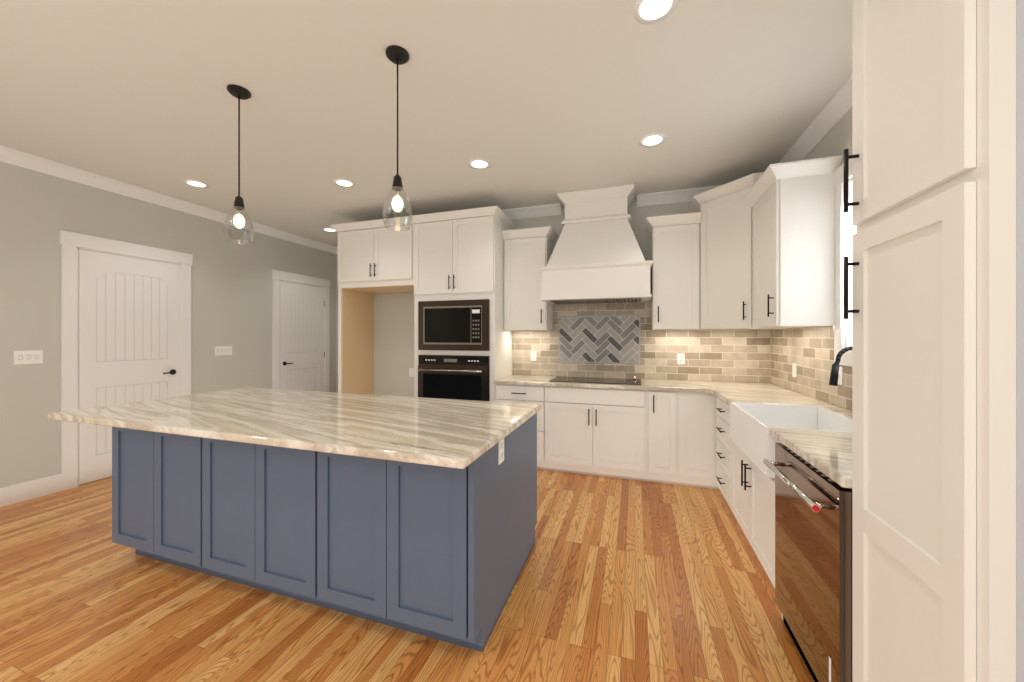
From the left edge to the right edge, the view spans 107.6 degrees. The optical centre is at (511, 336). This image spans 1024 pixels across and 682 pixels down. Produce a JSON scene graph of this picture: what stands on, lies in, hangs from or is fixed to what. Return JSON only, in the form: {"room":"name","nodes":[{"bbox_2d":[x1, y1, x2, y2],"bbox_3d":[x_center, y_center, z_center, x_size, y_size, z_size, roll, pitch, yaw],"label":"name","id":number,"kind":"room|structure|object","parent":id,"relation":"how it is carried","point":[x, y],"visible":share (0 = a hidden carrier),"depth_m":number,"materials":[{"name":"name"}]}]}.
{"room":"kitchen","nodes":[
{"label":"kitchen","id":0,"kind":"room"},
{"bbox_2d":[0,161,335,487],"bbox_3d":[-4.448,-0.076,2.643,0.200,2.940,8.650,0,0,18],"label":"wall","id":1,"kind":"structure","parent":0,"point":[232,293],"depth_m":3.60,"materials":[{"name":"grey paint"}]},
{"bbox_2d":[14,350,42,364],"bbox_3d":[-4.146,0.174,3.219,0.014,0.116,0.162,0,0,18],"label":"switch plate","id":2,"kind":"object","parent":1,"relation":"attached to","point":[29,357],"depth_m":3.22,"materials":[{"name":"white plastic"}]},
{"bbox_2d":[0,473,61,506],"bbox_3d":[-4.854,1.317,1.060,0.016,0.155,4.929,0,0,18],"label":"baseboard","id":3,"kind":"structure","parent":1,"relation":"attached to","point":[21,492],"depth_m":3.21,"materials":[{"name":"white wood"}]},
{"bbox_2d":[0,145,335,253],"bbox_3d":[-4.311,-1.494,2.598,0.088,0.105,8.250,0,0,18],"label":"crown molding","id":4,"kind":"structure","parent":1,"relation":"attached to","point":[7,155],"depth_m":3.84,"materials":[{"name":"white wood"}]},
{"bbox_2d":[215,346,231,355],"bbox_3d":[-3.648,0.175,4.738,0.014,0.113,0.194,0,0,18],"label":"switch plate","id":5,"kind":"object","parent":1,"relation":"attached to","point":[219,350],"depth_m":4.74,"materials":[{"name":"white plastic"}]},
{"bbox_2d":[336,254,337,392],"bbox_3d":[-2.471,-0.076,6.441,1.190,2.940,0.200,0,0,18],"label":"wall","id":6,"kind":"structure","parent":0,"point":[337,323],"depth_m":6.52,"materials":[{"name":"grey paint"}]},
{"bbox_2d":[0,469,814,681],"bbox_3d":[-1.383,1.444,1.638,6.650,0.100,8.650,0,0,18],"label":"floor","id":7,"kind":"structure","parent":0,"point":[623,580],"depth_m":1.89,"materials":[{"name":"brown wood"}]},
{"bbox_2d":[112,413,536,651],"bbox_3d":[-1.161,0.949,2.454,2.470,0.890,1.060,0,0,18],"label":"kitchen island","id":8,"kind":"object","parent":7,"relation":"on","point":[441,553],"visible":0.71,"depth_m":1.85,"materials":[{"name":"blue wood"}]},
{"bbox_2d":[48,387,541,468],"bbox_3d":[-1.311,0.483,2.437,2.790,0.038,1.245,0,0,18],"label":"island countertop","id":9,"kind":"structure","parent":8,"relation":"on","point":[457,433],"depth_m":2.08,"materials":[{"name":"beige stone"}]},
{"bbox_2d":[411,208,514,401],"bbox_3d":[-0.573,0.033,4.450,1.002,2.723,0.654,0,0,18],"label":"tall cabinet","id":10,"kind":"object","parent":7,"relation":"on","point":[461,341],"depth_m":4.16,"materials":[{"name":"white wood"}]},
{"bbox_2d":[495,396,550,469],"bbox_3d":[0.200,0.949,4.211,0.612,0.891,0.627,0,0,18],"label":"base cabinet","id":11,"kind":"object","parent":7,"relation":"on","point":[544,415],"depth_m":3.85,"materials":[{"name":"white wood"}]},
{"bbox_2d":[551,396,654,481],"bbox_3d":[0.929,0.949,3.972,1.053,0.891,0.627,0,0,18],"label":"base cabinet","id":12,"kind":"object","parent":7,"relation":"on","point":[606,438],"depth_m":3.67,"materials":[{"name":"white wood"}]},
{"bbox_2d":[467,376,838,411],"bbox_3d":[1.095,0.482,3.551,2.725,0.038,1.323,0,0,18],"label":"countertop","id":13,"kind":"structure","parent":12,"relation":"on","point":[712,392],"depth_m":3.56,"materials":[{"name":"beige stone"}]},
{"bbox_2d":[547,372,642,383],"bbox_3d":[0.888,0.446,3.992,0.910,0.035,0.460,0,0,18],"label":"cooktop","id":14,"kind":"object","parent":13,"relation":"in","point":[578,377],"depth_m":4.12,"materials":[{"name":"silver metal"}]},
{"bbox_2d":[655,404,686,485],"bbox_3d":[1.486,0.949,3.789,0.409,0.891,0.627,0,0,18],"label":"base cabinet","id":15,"kind":"object","parent":7,"relation":"on","point":[670,419],"depth_m":3.48,"materials":[{"name":"white wood"}]},
{"bbox_2d":[687,404,706,487],"bbox_3d":[1.732,0.949,3.709,0.364,0.891,0.627,0,0,18],"label":"base cabinet","id":16,"kind":"object","parent":7,"relation":"on","point":[696,413],"depth_m":3.42,"materials":[{"name":"white wood"}]},
{"bbox_2d":[727,436,770,580],"bbox_3d":[1.750,1.061,2.215,0.649,0.666,0.940,0,0,18],"label":"base cabinet","id":17,"kind":"object","parent":7,"relation":"on","point":[748,486],"depth_m":2.27,"materials":[{"name":"white wood"}]},
{"bbox_2d":[707,404,838,501],"bbox_3d":[1.976,0.949,2.946,0.675,0.891,0.718,0,0,18],"label":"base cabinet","id":18,"kind":"object","parent":7,"relation":"on","point":[732,419],"depth_m":2.60,"materials":[{"name":"white wood"}]},
{"bbox_2d":[735,436,766,467],"bbox_3d":[1.697,0.715,2.232,0.494,0.021,0.756,0,0,18],"label":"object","id":19,"kind":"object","parent":18,"relation":"on","point":[757,445],"depth_m":2.10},
{"bbox_2d":[767,436,846,681],"bbox_3d":[1.504,0.956,1.455,0.642,0.876,0.658,0,0,18],"label":"dishwasher","id":20,"kind":"object","parent":7,"relation":"on","point":[809,512],"depth_m":1.47,"materials":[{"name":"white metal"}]},
{"bbox_2d":[767,428,842,487],"bbox_3d":[1.513,0.482,1.487,0.645,0.038,0.724,0,0,18],"label":"countertop","id":21,"kind":"structure","parent":20,"relation":"on","point":[817,447],"depth_m":1.60,"materials":[{"name":"beige stone"}]},
{"bbox_2d":[839,0,1023,681],"bbox_3d":[1.332,0.073,0.907,0.627,2.643,0.487,0,0,18],"label":"tall cabinet","id":22,"kind":"object","parent":7,"relation":"on","point":[877,504],"depth_m":0.89,"materials":[{"name":"white wood"}]},
{"bbox_2d":[0,0,851,246],"bbox_3d":[-1.383,-1.596,1.638,6.650,0.100,8.650,0,0,18],"label":"ceiling","id":23,"kind":"structure","parent":0,"point":[538,102],"depth_m":2.40,"materials":[{"name":"white paint"}]},
{"bbox_2d":[183,179,208,187],"bbox_3d":[-3.180,-1.543,3.780,0.199,0.005,0.199,0,0,-21],"label":"recessed light","id":24,"kind":"object","parent":23,"relation":"in","point":[195,183],"depth_m":3.77,"materials":[{"name":"white"}]},
{"bbox_2d":[224,84,253,243],"bbox_3d":[-1.714,-1.071,2.356,0.156,0.949,0.156,0,0,18],"label":"pendant light","id":25,"kind":"object","parent":23,"relation":"hanging from","point":[239,93],"visible":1,"depth_m":2.35,"materials":[{"name":"black"}]},
{"bbox_2d":[322,228,336,231],"bbox_3d":[-2.625,-1.543,5.408,0.199,0.005,0.199,0,0,-3],"label":"recessed light","id":26,"kind":"object","parent":23,"relation":"in","point":[325,229],"depth_m":5.38,"materials":[{"name":"white"}]},
{"bbox_2d":[333,179,354,186],"bbox_3d":[-1.681,-1.543,3.761,0.199,0.005,0.199,0,0,12],"label":"recessed light","id":27,"kind":"object","parent":23,"relation":"in","point":[340,182],"depth_m":3.76,"materials":[{"name":"white"}]},
{"bbox_2d":[382,45,411,230],"bbox_3d":[-0.625,-1.071,2.048,0.156,0.949,0.156,0,0,18],"label":"pendant light","id":28,"kind":"object","parent":23,"relation":"hanging from","point":[397,55],"visible":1,"depth_m":2.03,"materials":[{"name":"black"}]},
{"bbox_2d":[468,158,490,168],"bbox_3d":[-0.291,-1.543,3.347,0.199,0.005,0.199,0,0,9],"label":"recessed light","id":29,"kind":"object","parent":23,"relation":"in","point":[477,163],"depth_m":3.33,"materials":[{"name":"white"}]},
{"bbox_2d":[639,133,665,146],"bbox_3d":[1.102,-1.543,2.943,0.199,0.005,0.199,0,0,12],"label":"recessed light","id":30,"kind":"object","parent":23,"relation":"in","point":[654,139],"depth_m":2.94,"materials":[{"name":"white"}]},
{"bbox_2d":[633,0,678,24],"bbox_3d":[0.668,-1.543,1.749,0.199,0.005,0.199,0,0,-21],"label":"recessed light","id":31,"kind":"object","parent":23,"relation":"in","point":[648,12],"depth_m":1.77,"materials":[{"name":"white"}]},
{"bbox_2d":[374,197,771,396],"bbox_3d":[0.323,-0.076,4.609,5.260,2.940,0.200,0,0,18],"label":"wall","id":32,"kind":"structure","parent":0,"point":[393,338],"depth_m":5.03,"materials":[{"name":"grey paint"}]},
{"bbox_2d":[335,220,410,295],"bbox_3d":[-1.553,-0.967,4.786,1.082,0.723,0.627,0,0,18],"label":"upper cabinet","id":33,"kind":"object","parent":32,"relation":"attached to","point":[373,259],"depth_m":4.50,"materials":[{"name":"white wood"}]},
{"bbox_2d":[502,231,552,330],"bbox_3d":[0.192,-0.604,4.359,0.502,1.057,0.350,0,0,18],"label":"upper cabinet","id":34,"kind":"object","parent":32,"relation":"attached to","point":[524,255],"depth_m":4.20,"materials":[{"name":"white wood"}]},
{"bbox_2d":[502,203,561,219],"bbox_3d":[-0.866,-1.494,4.848,3.028,0.105,0.088,0,0,18],"label":"crown molding","id":35,"kind":"structure","parent":32,"relation":"attached to","point":[550,209],"depth_m":4.47,"materials":[{"name":"white wood"}]},
{"bbox_2d":[538,183,652,304],"bbox_3d":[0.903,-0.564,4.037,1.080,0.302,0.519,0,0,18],"label":"range hood","id":36,"kind":"object","parent":32,"relation":"attached to","point":[594,282],"depth_m":3.79,"materials":[{"name":"white wood"}]},
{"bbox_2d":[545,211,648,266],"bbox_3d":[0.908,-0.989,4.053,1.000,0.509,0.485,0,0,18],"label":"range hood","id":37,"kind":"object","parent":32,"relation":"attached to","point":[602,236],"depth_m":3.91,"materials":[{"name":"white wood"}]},
{"bbox_2d":[565,187,628,214],"bbox_3d":[0.933,-1.398,4.126,0.650,0.247,0.330,0,0,18],"label":"range hood","id":38,"kind":"object","parent":32,"relation":"attached to","point":[617,199],"depth_m":3.95,"materials":[{"name":"white wood"}]},
{"bbox_2d":[649,219,692,329],"bbox_3d":[1.678,-0.604,3.871,0.435,1.057,0.350,0,0,18],"label":"upper cabinet","id":39,"kind":"object","parent":32,"relation":"attached to","point":[671,242],"depth_m":3.72,"materials":[{"name":"white wood"}]},
{"bbox_2d":[637,185,720,206],"bbox_3d":[1.931,-1.494,3.930,1.180,0.105,0.088,0,0,18],"label":"crown molding","id":40,"kind":"structure","parent":32,"relation":"attached to","point":[684,195],"depth_m":4.00,"materials":[{"name":"white wood"}]},
{"bbox_2d":[685,179,768,329],"bbox_3d":[2.126,-0.694,3.544,0.762,1.236,0.693,0,0,18],"label":"upper cabinet","id":41,"kind":"object","parent":32,"relation":"attached to","point":[720,214],"depth_m":3.45,"materials":[{"name":"white wood"}]},
{"bbox_2d":[774,109,851,410],"bbox_3d":[1.514,-0.076,0.124,0.200,2.940,7.580,0,0,18],"label":"wall","id":42,"kind":"structure","parent":0,"point":[836,140],"depth_m":2.53,"materials":[{"name":"grey paint"}]},
{"bbox_2d":[749,167,838,328],"bbox_3d":[2.120,-0.604,2.864,0.350,1.057,0.604,0,0,18],"label":"upper cabinet","id":43,"kind":"object","parent":42,"relation":"attached to","point":[754,251],"depth_m":2.60,"materials":[{"name":"white wood"}]},
{"bbox_2d":[779,75,851,162],"bbox_3d":[1.408,-1.494,0.264,0.088,0.105,7.380,0,0,18],"label":"crown molding","id":44,"kind":"structure","parent":42,"relation":"attached to","point":[837,108],"depth_m":2.62,"materials":[{"name":"white wood"}]},
{"bbox_2d":[834,159,856,365],"bbox_3d":[2.100,-0.466,1.984,0.205,1.300,1.130,0,0,18],"label":"window","id":45,"kind":"structure","parent":42,"relation":"in","point":[845,230],"depth_m":2.45,"materials":[{"name":"white"}]}
]}

